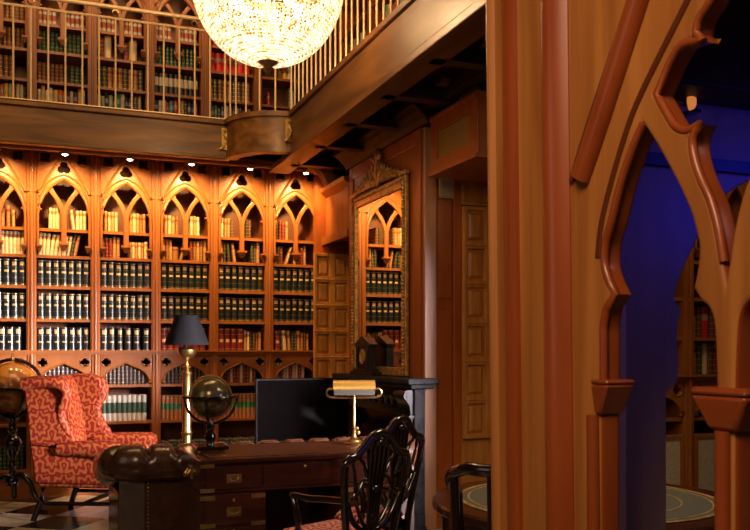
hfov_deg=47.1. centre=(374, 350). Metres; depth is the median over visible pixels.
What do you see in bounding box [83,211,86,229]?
book
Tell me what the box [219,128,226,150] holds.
bracket
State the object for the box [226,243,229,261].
book
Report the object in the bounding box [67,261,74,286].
book
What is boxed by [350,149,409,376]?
mirror
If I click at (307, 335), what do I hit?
book
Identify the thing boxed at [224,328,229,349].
book
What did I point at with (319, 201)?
wall
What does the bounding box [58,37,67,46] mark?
pendant
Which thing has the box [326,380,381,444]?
desk lamp
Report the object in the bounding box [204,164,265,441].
bookcase
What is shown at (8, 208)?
book
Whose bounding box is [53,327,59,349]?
book
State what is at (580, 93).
screen
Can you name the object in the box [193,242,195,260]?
book
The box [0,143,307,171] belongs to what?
crown molding
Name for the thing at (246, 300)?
book
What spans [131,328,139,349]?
book
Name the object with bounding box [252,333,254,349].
book
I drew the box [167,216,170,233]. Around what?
book
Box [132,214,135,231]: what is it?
book
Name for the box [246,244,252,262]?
book
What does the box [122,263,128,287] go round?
book
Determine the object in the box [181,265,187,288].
book
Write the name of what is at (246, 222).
book
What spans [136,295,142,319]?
book
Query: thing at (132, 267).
book
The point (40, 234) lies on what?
book
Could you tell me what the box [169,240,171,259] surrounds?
book
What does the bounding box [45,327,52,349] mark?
book
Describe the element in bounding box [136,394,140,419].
book
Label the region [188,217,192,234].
book
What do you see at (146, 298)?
book
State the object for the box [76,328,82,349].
book
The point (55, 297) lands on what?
book
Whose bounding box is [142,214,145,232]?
book
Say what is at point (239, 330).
book
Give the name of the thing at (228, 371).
book
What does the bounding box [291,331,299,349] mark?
book
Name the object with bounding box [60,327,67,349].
book
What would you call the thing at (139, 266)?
book
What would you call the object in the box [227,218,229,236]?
book
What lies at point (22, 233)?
book
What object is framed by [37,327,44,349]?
book
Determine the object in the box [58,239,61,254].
book
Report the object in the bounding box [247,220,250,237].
book
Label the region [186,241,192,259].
book
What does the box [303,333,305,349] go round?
book
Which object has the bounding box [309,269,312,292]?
book
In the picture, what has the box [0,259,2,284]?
book
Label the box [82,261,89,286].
book
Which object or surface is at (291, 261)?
book
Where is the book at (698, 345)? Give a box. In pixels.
[696,343,701,373]
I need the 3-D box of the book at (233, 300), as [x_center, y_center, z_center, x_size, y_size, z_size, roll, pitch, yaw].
[-1.444,-0.415,8.719,0.064,0.237,0.208,0,0,-21]
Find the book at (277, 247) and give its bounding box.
[276,246,279,263]
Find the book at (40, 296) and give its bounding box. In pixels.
[37,293,44,318]
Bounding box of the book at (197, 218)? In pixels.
[196,217,198,235]
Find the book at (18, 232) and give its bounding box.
[17,231,20,253]
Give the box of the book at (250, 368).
[249,367,252,382]
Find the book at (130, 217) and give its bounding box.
[129,214,131,231]
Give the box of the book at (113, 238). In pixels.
[112,237,115,257]
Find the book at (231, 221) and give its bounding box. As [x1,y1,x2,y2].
[230,220,232,236]
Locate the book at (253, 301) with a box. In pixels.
[250,298,256,320]
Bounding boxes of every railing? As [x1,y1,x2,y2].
[0,0,225,119]
[229,9,291,115]
[290,0,399,105]
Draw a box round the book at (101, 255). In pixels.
[100,237,104,256]
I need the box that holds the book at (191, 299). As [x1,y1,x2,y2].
[188,296,194,314]
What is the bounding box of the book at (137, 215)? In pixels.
[136,214,138,232]
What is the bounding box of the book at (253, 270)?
[250,267,256,290]
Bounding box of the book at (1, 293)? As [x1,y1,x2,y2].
[0,292,2,317]
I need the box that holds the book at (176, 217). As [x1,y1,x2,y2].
[175,216,177,233]
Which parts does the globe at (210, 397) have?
stem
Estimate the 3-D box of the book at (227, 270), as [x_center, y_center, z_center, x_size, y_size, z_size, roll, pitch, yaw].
[-1.510,-0.725,8.703,0.064,0.246,0.208,0,0,-21]
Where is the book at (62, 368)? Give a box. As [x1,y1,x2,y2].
[60,364,64,374]
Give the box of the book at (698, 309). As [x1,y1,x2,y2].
[696,307,701,336]
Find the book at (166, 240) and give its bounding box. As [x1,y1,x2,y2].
[165,239,168,259]
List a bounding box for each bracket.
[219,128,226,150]
[284,118,291,142]
[308,168,338,185]
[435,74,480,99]
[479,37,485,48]
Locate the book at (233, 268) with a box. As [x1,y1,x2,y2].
[231,266,236,290]
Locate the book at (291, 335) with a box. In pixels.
[290,334,293,349]
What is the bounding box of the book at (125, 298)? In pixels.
[122,295,128,319]
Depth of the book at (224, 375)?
8.60 m
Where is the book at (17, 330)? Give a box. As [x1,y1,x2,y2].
[14,327,21,349]
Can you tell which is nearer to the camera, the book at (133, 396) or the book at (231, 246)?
the book at (133, 396)
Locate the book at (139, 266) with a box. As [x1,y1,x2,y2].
[136,263,142,287]
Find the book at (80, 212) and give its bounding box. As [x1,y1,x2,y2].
[79,211,82,229]
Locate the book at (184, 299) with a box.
[180,296,187,314]
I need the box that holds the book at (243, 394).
[240,393,245,416]
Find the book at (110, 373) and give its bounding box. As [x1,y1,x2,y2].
[107,363,111,383]
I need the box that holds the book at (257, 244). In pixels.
[256,243,259,262]
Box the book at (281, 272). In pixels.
[278,269,284,291]
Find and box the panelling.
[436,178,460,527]
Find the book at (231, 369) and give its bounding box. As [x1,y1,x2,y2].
[230,368,232,382]
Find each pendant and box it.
[0,30,5,38]
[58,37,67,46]
[59,243,68,250]
[117,44,126,53]
[121,245,130,252]
[173,51,182,59]
[180,248,190,255]
[227,58,234,66]
[237,250,246,257]
[279,67,287,72]
[291,253,300,259]
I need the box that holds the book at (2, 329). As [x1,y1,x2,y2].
[0,327,5,349]
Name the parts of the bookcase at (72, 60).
shelf, shelf, shelf, arch moulding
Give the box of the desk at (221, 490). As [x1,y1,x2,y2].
[179,440,390,529]
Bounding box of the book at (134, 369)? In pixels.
[133,367,136,383]
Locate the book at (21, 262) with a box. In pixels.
[18,259,25,284]
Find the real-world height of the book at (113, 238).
0.203 m
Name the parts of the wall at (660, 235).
pale casing, dark rail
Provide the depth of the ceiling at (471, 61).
6.00 m
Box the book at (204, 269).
[201,266,207,289]
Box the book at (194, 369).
[193,367,196,382]
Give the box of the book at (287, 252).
[283,247,291,263]
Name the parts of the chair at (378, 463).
arm, seat, frame, arm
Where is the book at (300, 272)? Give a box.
[297,269,303,291]
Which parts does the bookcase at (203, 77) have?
shelf, panel, arch panel, shelf, shelf, arch moulding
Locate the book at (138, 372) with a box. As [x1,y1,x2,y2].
[136,368,140,383]
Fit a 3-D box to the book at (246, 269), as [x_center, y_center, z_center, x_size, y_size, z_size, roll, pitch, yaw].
[-1.323,-0.724,8.774,0.064,0.246,0.208,0,0,-21]
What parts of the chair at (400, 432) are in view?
seat, seat rail, frame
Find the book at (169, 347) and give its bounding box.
[167,328,172,349]
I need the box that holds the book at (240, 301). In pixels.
[237,298,243,320]
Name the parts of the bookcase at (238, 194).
shelf, panel, shelf, shelf, shelf, shelf, arch panel, arch panel, arch moulding, shelf, arch moulding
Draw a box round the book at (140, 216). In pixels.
[139,215,141,232]
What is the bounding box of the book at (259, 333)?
[255,332,260,349]
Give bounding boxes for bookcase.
[0,0,26,86]
[0,148,25,499]
[26,150,90,498]
[27,0,87,104]
[86,0,145,109]
[89,155,151,494]
[142,0,201,110]
[148,160,210,443]
[196,0,253,116]
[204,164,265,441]
[247,0,304,110]
[258,169,312,378]
[338,0,368,62]
[372,0,394,29]
[666,181,748,490]
[666,297,687,485]
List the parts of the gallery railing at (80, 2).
rail, rail, hand rail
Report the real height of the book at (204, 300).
0.238 m
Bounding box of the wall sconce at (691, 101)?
[683,96,700,115]
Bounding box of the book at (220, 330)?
[218,328,223,349]
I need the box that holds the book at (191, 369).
[190,366,192,382]
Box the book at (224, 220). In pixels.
[223,219,226,236]
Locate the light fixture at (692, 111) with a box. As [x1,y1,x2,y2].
[683,108,700,115]
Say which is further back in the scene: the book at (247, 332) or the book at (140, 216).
the book at (247, 332)
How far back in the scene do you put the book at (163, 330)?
8.38 m
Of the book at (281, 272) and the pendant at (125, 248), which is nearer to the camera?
the pendant at (125, 248)
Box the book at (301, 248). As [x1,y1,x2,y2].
[299,247,302,264]
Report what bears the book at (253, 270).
on the bookcase at (238, 194)
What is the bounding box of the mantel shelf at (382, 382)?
[332,373,438,388]
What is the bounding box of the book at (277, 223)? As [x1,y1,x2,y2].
[276,223,277,238]
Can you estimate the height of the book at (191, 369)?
0.196 m
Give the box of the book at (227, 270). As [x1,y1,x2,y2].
[224,266,230,290]
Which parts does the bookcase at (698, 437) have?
shelf, shelf, arch moulding, shelf, door frame, panel, shelf, arch panel, cane door, arch panel, arch moulding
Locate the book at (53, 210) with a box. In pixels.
[52,209,55,228]
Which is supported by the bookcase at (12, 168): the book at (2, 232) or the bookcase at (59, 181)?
the book at (2, 232)
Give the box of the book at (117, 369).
[116,367,119,383]
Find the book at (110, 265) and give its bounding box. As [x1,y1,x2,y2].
[107,262,114,287]
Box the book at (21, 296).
[18,293,25,318]
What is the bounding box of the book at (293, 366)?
[292,364,294,377]
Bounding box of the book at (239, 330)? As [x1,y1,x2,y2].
[237,328,242,349]
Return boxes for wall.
[296,2,337,103]
[313,175,348,253]
[349,128,461,437]
[619,0,749,529]
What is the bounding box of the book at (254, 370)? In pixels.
[253,368,255,382]
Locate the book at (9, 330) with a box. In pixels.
[6,327,13,349]
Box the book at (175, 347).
[173,345,179,349]
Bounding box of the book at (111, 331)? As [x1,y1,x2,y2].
[108,328,114,349]
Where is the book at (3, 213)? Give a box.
[1,203,5,225]
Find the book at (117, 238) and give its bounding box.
[116,237,119,257]
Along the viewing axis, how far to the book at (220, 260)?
8.58 m
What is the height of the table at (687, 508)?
0.682 m
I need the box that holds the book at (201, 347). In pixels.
[199,328,204,349]
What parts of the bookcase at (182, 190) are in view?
shelf, panel, arch moulding, shelf, shelf, shelf, shelf, shelf, arch panel, arch panel, arch moulding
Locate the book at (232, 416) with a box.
[230,394,233,417]
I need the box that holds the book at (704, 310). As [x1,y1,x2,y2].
[701,307,707,336]
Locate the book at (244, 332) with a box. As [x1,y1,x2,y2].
[243,331,246,349]
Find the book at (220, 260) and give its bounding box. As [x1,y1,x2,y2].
[218,241,222,261]
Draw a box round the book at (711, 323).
[708,308,714,336]
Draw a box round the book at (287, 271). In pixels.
[285,269,290,291]
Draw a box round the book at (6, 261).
[3,258,10,284]
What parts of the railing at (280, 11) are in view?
hand rail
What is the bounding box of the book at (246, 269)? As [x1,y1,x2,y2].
[244,267,249,290]
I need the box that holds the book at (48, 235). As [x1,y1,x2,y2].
[46,234,50,254]
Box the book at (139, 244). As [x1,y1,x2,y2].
[138,243,140,258]
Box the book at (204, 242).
[203,241,206,260]
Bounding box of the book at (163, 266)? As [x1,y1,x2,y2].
[161,264,166,288]
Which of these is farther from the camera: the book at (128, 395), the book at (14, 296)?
the book at (128, 395)
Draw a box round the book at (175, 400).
[173,395,177,418]
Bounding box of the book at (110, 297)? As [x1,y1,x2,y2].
[107,294,114,319]
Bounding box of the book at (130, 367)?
[129,365,132,383]
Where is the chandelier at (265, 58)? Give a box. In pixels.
[193,0,342,74]
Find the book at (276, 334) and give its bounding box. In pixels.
[273,331,279,349]
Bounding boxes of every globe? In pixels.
[0,353,47,502]
[181,375,238,452]
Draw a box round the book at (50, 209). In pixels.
[48,208,51,227]
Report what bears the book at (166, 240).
on the bookcase at (182, 190)
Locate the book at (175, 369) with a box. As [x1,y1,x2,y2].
[174,367,177,383]
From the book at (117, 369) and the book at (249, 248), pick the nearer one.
the book at (117, 369)
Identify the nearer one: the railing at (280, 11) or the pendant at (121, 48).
the railing at (280, 11)
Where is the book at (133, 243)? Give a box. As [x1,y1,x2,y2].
[132,242,134,257]
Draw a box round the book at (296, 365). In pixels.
[295,363,297,377]
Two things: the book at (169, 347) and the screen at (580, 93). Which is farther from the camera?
the book at (169, 347)
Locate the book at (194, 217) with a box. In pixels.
[193,216,195,234]
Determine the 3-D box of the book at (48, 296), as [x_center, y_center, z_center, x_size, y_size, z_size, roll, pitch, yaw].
[-3.072,-0.417,8.089,0.064,0.241,0.208,0,0,-21]
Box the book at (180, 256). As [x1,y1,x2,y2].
[178,247,183,259]
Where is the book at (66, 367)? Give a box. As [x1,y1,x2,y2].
[65,365,68,374]
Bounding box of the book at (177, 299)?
[174,296,180,317]
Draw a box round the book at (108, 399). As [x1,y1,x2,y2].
[106,394,110,420]
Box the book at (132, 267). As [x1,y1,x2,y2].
[129,263,135,287]
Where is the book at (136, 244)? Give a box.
[135,243,137,257]
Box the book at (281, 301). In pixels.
[279,299,284,321]
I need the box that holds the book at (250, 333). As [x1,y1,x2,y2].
[249,332,251,349]
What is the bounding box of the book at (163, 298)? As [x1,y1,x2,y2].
[161,296,166,319]
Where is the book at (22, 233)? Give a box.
[21,232,24,253]
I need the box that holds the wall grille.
[439,179,453,198]
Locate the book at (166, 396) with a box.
[164,395,168,419]
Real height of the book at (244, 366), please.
0.209 m
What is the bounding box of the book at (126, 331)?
[123,328,131,349]
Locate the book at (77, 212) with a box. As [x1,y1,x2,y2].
[75,211,78,229]
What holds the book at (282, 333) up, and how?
on the bookcase at (290, 202)
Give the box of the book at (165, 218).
[163,215,166,233]
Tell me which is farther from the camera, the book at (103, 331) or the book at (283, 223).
the book at (283, 223)
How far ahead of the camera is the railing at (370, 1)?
6.62 m
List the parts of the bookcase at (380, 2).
shelf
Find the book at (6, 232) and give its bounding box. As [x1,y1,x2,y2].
[5,231,8,253]
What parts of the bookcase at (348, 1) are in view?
shelf, shelf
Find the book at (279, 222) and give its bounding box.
[277,221,281,239]
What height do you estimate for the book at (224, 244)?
0.198 m
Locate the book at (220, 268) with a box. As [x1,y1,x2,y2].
[218,266,223,289]
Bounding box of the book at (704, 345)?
[702,343,706,373]
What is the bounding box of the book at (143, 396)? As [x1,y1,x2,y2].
[141,394,146,419]
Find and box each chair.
[283,428,410,529]
[328,414,424,529]
[444,462,491,529]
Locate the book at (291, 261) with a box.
[288,246,296,263]
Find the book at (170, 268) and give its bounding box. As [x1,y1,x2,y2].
[167,265,173,288]
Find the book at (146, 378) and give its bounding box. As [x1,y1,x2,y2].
[145,364,148,383]
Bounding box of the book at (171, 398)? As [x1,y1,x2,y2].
[168,395,173,419]
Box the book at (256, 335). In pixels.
[255,334,257,349]
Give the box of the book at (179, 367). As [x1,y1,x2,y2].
[178,365,181,383]
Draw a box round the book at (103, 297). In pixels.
[100,294,106,319]
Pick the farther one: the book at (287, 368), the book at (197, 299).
the book at (287, 368)
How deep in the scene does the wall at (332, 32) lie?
9.86 m
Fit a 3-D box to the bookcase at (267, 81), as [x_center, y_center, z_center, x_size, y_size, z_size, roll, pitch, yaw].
[-1.085,-3.030,9.402,0.560,1.840,0.373,0,0,-21]
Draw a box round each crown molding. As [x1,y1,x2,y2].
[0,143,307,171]
[333,101,448,170]
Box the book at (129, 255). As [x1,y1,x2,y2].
[127,242,131,257]
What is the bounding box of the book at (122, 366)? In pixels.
[120,365,123,383]
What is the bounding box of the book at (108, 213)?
[107,212,110,230]
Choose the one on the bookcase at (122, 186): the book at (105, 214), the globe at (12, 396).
the book at (105, 214)
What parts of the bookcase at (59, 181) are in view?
panel, shelf, arch moulding, shelf, shelf, shelf, arch panel, arch panel, arch moulding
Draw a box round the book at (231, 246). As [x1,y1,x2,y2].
[229,244,235,261]
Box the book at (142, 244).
[141,243,143,258]
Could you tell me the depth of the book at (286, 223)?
8.83 m
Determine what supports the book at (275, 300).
on the bookcase at (290, 202)
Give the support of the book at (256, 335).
on the bookcase at (238, 194)
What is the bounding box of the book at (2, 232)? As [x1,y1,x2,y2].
[1,231,4,252]
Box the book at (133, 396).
[131,394,135,420]
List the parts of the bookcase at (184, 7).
panel, shelf, shelf, arch panel, shelf, arch moulding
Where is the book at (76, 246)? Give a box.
[72,236,80,255]
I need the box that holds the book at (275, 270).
[273,268,277,291]
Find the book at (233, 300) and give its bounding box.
[231,298,236,320]
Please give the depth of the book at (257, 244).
8.71 m
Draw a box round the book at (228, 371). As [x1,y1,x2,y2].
[226,362,229,382]
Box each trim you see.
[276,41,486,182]
[319,175,348,245]
[424,127,435,529]
[428,90,487,182]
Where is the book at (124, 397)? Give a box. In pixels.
[120,394,126,420]
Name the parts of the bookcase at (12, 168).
shelf, shelf, shelf, shelf, shelf, shelf, arch panel, arch panel, arch moulding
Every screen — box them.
[255,378,348,442]
[486,0,749,529]
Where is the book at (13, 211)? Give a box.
[12,210,15,226]
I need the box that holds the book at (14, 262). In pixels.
[11,259,17,284]
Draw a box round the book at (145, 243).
[144,242,147,258]
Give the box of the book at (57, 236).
[54,235,59,254]
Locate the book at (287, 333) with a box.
[285,331,290,349]
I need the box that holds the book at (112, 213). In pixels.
[110,212,113,230]
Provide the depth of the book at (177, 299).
8.43 m
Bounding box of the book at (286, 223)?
[285,222,287,239]
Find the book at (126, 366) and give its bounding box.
[124,364,128,383]
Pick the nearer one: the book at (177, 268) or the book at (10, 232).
the book at (10, 232)
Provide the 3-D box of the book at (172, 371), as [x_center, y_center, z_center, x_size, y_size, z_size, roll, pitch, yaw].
[-2.015,0.217,8.499,0.036,0.204,0.208,0,0,-21]
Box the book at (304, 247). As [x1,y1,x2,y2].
[302,246,305,264]
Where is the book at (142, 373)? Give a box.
[141,363,144,383]
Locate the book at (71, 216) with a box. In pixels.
[69,210,74,229]
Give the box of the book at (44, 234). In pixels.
[42,233,46,254]
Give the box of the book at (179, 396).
[177,395,181,418]
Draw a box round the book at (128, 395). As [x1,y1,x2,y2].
[125,394,130,420]
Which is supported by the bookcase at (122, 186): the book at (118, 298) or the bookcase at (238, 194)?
the book at (118, 298)
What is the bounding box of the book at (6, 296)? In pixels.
[3,293,10,317]
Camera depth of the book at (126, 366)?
8.25 m
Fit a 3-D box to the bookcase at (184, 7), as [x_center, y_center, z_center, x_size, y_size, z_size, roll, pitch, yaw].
[-2.127,-3.030,8.995,0.560,1.840,0.373,0,0,-21]
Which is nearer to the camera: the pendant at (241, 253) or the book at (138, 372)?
the book at (138, 372)
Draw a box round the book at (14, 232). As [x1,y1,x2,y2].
[13,231,16,253]
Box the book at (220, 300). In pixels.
[218,297,223,320]
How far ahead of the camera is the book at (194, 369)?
8.50 m
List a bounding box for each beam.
[0,98,228,160]
[224,110,290,160]
[269,0,485,173]
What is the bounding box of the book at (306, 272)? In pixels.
[304,270,309,292]
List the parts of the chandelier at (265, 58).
bulb, bulb, stem, frame, bulb, bulb, bulb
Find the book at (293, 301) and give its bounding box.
[291,299,296,321]
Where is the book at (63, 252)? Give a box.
[62,236,68,255]
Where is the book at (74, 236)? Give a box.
[69,234,76,255]
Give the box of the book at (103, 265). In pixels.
[100,262,106,286]
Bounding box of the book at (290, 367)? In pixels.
[289,365,291,377]
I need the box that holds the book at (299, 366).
[298,364,300,377]
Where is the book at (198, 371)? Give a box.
[197,369,200,378]
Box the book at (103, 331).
[100,328,107,349]
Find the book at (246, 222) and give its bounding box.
[244,221,247,237]
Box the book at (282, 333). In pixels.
[280,330,285,349]
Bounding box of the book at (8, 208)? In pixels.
[6,205,10,225]
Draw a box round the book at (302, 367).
[301,366,303,377]
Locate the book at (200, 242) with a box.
[199,241,202,260]
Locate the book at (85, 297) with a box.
[82,294,89,318]
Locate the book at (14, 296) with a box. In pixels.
[11,293,17,317]
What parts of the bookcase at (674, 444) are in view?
cane door, shelf, arch panel, door frame, arch moulding, shelf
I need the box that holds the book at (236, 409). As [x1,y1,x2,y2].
[232,393,237,417]
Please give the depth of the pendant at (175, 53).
8.86 m
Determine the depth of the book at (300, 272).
8.88 m
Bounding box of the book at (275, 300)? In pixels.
[273,298,278,321]
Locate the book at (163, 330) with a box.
[161,328,166,349]
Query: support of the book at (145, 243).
on the bookcase at (122, 186)
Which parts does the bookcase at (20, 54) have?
shelf, shelf, shelf, arch moulding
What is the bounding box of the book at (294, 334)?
[294,334,295,349]
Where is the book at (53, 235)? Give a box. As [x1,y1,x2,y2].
[50,234,55,254]
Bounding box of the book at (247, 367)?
[246,365,248,382]
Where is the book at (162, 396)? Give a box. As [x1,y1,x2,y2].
[161,395,164,419]
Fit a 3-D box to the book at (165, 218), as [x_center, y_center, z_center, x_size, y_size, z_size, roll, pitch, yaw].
[-2.077,-1.232,8.476,0.035,0.193,0.208,0,0,-21]
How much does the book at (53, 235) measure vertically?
0.200 m
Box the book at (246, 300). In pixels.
[244,298,249,320]
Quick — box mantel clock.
[350,336,381,375]
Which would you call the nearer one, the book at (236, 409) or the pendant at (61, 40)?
the pendant at (61, 40)
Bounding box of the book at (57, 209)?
[56,208,59,228]
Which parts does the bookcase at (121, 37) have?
shelf, shelf, arch panel, arch moulding, shelf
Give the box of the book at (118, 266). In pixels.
[115,263,121,287]
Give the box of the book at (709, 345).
[707,343,712,373]
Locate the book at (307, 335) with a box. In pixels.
[306,334,308,349]
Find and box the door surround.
[461,180,490,483]
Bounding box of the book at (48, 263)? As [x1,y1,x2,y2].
[45,260,51,285]
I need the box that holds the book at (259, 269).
[257,267,262,290]
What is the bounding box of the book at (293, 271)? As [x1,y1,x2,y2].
[291,269,296,291]
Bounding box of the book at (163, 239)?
[161,239,164,258]
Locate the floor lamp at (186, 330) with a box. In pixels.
[164,315,208,442]
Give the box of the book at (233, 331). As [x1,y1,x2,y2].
[230,328,236,349]
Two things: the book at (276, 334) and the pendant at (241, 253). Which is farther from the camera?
the book at (276, 334)
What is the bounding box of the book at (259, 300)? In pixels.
[257,298,262,321]
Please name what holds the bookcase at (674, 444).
on the floor at (15, 514)
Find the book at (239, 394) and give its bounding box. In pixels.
[236,393,241,417]
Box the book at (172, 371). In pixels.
[170,369,173,383]
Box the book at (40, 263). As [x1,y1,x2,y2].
[37,260,44,285]
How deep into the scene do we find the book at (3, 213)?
7.86 m
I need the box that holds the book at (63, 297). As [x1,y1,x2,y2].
[60,294,66,318]
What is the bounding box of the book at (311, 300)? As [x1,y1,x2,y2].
[309,299,312,321]
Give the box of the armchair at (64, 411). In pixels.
[20,373,156,521]
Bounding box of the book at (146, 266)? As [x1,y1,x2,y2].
[143,263,149,287]
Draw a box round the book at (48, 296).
[45,293,51,318]
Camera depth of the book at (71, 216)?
8.07 m
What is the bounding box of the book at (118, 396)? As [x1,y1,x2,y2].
[115,394,121,420]
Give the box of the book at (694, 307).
[694,307,695,336]
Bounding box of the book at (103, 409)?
[101,400,105,420]
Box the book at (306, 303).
[303,299,309,321]
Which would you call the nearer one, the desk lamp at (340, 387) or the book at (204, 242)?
the desk lamp at (340, 387)
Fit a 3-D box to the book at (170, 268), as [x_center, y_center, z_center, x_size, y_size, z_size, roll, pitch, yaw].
[-2.027,-0.723,8.490,0.064,0.242,0.208,0,0,-21]
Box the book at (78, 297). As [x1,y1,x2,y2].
[75,294,81,318]
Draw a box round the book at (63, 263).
[60,260,66,285]
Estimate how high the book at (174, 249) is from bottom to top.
0.134 m
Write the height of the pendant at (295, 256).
0.070 m
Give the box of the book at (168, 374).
[164,363,169,383]
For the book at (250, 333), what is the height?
0.188 m
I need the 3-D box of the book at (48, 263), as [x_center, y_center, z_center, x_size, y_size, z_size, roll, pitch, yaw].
[-3.072,-0.723,8.089,0.064,0.242,0.208,0,0,-21]
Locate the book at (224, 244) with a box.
[223,242,225,261]
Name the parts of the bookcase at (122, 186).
panel, shelf, shelf, shelf, shelf, arch panel, arch moulding, arch panel, arch moulding, shelf, shelf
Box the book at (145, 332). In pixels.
[141,328,149,349]
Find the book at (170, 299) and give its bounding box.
[167,296,173,319]
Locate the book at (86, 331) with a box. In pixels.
[83,328,89,349]
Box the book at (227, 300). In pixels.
[224,297,230,320]
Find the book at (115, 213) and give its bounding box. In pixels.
[114,212,117,231]
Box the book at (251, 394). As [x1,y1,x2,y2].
[249,393,253,416]
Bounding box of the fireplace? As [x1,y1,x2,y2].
[332,373,438,529]
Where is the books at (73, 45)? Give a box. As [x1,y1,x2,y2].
[0,0,403,469]
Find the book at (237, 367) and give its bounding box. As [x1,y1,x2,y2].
[236,365,239,382]
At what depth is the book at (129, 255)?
8.27 m
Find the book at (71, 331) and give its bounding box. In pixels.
[68,328,75,349]
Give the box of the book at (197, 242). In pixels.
[196,241,199,260]
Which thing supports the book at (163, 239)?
on the bookcase at (182, 190)
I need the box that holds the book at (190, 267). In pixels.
[188,265,194,289]
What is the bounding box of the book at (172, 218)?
[171,217,174,233]
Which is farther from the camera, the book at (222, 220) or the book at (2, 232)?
the book at (222, 220)
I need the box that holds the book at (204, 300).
[201,297,207,320]
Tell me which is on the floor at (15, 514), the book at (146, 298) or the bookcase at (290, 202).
the bookcase at (290, 202)
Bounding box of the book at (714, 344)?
[713,343,716,373]
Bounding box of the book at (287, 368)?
[286,367,288,377]
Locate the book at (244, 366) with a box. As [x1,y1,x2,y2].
[243,364,245,382]
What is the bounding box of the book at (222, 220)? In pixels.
[221,220,222,236]
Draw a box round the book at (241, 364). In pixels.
[239,363,242,382]
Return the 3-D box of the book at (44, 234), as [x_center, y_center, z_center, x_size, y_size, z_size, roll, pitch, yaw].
[-3.107,-0.992,8.074,0.042,0.209,0.208,0,0,-21]
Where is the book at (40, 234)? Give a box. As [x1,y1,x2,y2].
[38,233,42,254]
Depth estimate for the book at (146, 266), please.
8.32 m
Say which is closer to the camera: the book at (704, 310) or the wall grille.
the book at (704, 310)
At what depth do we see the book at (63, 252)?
8.05 m
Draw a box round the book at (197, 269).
[194,266,200,289]
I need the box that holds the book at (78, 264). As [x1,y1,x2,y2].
[75,261,81,286]
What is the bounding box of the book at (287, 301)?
[285,299,290,321]
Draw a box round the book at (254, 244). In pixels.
[253,243,255,262]
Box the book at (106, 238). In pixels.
[105,237,108,256]
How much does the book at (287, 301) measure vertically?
0.237 m
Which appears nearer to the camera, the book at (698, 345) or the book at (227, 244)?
the book at (698, 345)
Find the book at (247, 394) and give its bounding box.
[245,393,249,416]
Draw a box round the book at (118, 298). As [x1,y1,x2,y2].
[115,295,121,319]
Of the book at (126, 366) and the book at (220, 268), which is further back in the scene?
the book at (220, 268)
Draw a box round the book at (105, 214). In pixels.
[103,211,106,230]
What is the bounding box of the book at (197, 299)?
[195,297,200,320]
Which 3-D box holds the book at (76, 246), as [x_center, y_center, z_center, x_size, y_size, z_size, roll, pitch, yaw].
[-2.838,-0.988,8.175,0.073,0.200,0.208,0,0,-21]
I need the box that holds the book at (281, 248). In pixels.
[279,247,282,263]
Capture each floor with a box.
[0,494,441,529]
[13,34,486,173]
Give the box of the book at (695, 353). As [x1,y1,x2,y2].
[694,343,696,373]
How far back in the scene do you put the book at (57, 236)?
8.02 m
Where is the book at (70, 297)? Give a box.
[67,294,74,318]
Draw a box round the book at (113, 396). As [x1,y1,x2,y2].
[110,394,115,420]
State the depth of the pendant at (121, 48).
8.65 m
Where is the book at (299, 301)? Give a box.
[297,299,302,321]
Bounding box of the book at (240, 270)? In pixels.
[237,267,243,290]
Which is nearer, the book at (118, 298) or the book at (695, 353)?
the book at (695, 353)
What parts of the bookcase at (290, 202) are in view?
panel, shelf, shelf, shelf, arch panel, arch panel, arch moulding, arch moulding, shelf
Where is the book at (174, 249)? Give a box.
[172,247,177,259]
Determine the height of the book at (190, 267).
0.243 m
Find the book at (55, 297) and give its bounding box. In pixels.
[52,294,59,318]
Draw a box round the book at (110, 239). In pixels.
[109,238,111,256]
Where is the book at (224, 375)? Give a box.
[220,362,225,380]
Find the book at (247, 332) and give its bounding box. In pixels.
[247,332,248,349]
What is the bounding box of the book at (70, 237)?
[66,236,72,255]
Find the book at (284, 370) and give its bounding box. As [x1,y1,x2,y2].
[282,368,285,377]
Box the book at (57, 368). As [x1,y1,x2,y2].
[56,366,59,374]
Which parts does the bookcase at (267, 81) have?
shelf, panel, shelf, arch moulding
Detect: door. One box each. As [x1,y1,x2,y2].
[313,253,348,377]
[462,206,490,438]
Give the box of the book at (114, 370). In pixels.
[112,368,115,383]
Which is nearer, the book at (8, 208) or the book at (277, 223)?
the book at (8, 208)
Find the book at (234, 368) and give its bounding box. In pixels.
[233,366,235,382]
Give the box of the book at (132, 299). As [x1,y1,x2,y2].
[129,296,135,319]
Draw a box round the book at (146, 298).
[143,295,149,319]
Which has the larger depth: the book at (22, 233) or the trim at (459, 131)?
the book at (22, 233)
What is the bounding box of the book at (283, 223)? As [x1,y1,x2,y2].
[282,222,284,239]
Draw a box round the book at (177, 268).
[174,265,180,288]
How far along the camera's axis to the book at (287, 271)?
8.83 m
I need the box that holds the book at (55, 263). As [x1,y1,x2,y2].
[52,260,59,285]
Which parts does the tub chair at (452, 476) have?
post, post, rail, post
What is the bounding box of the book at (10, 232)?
[9,231,12,253]
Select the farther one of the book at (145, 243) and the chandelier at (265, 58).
the book at (145, 243)
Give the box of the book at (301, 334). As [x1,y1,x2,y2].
[300,333,302,349]
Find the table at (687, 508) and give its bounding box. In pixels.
[432,480,713,529]
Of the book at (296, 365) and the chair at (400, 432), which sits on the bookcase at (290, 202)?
the book at (296, 365)
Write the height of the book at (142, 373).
0.198 m
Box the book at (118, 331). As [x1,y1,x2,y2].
[115,328,122,349]
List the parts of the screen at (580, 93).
diagonal moulding, arch panel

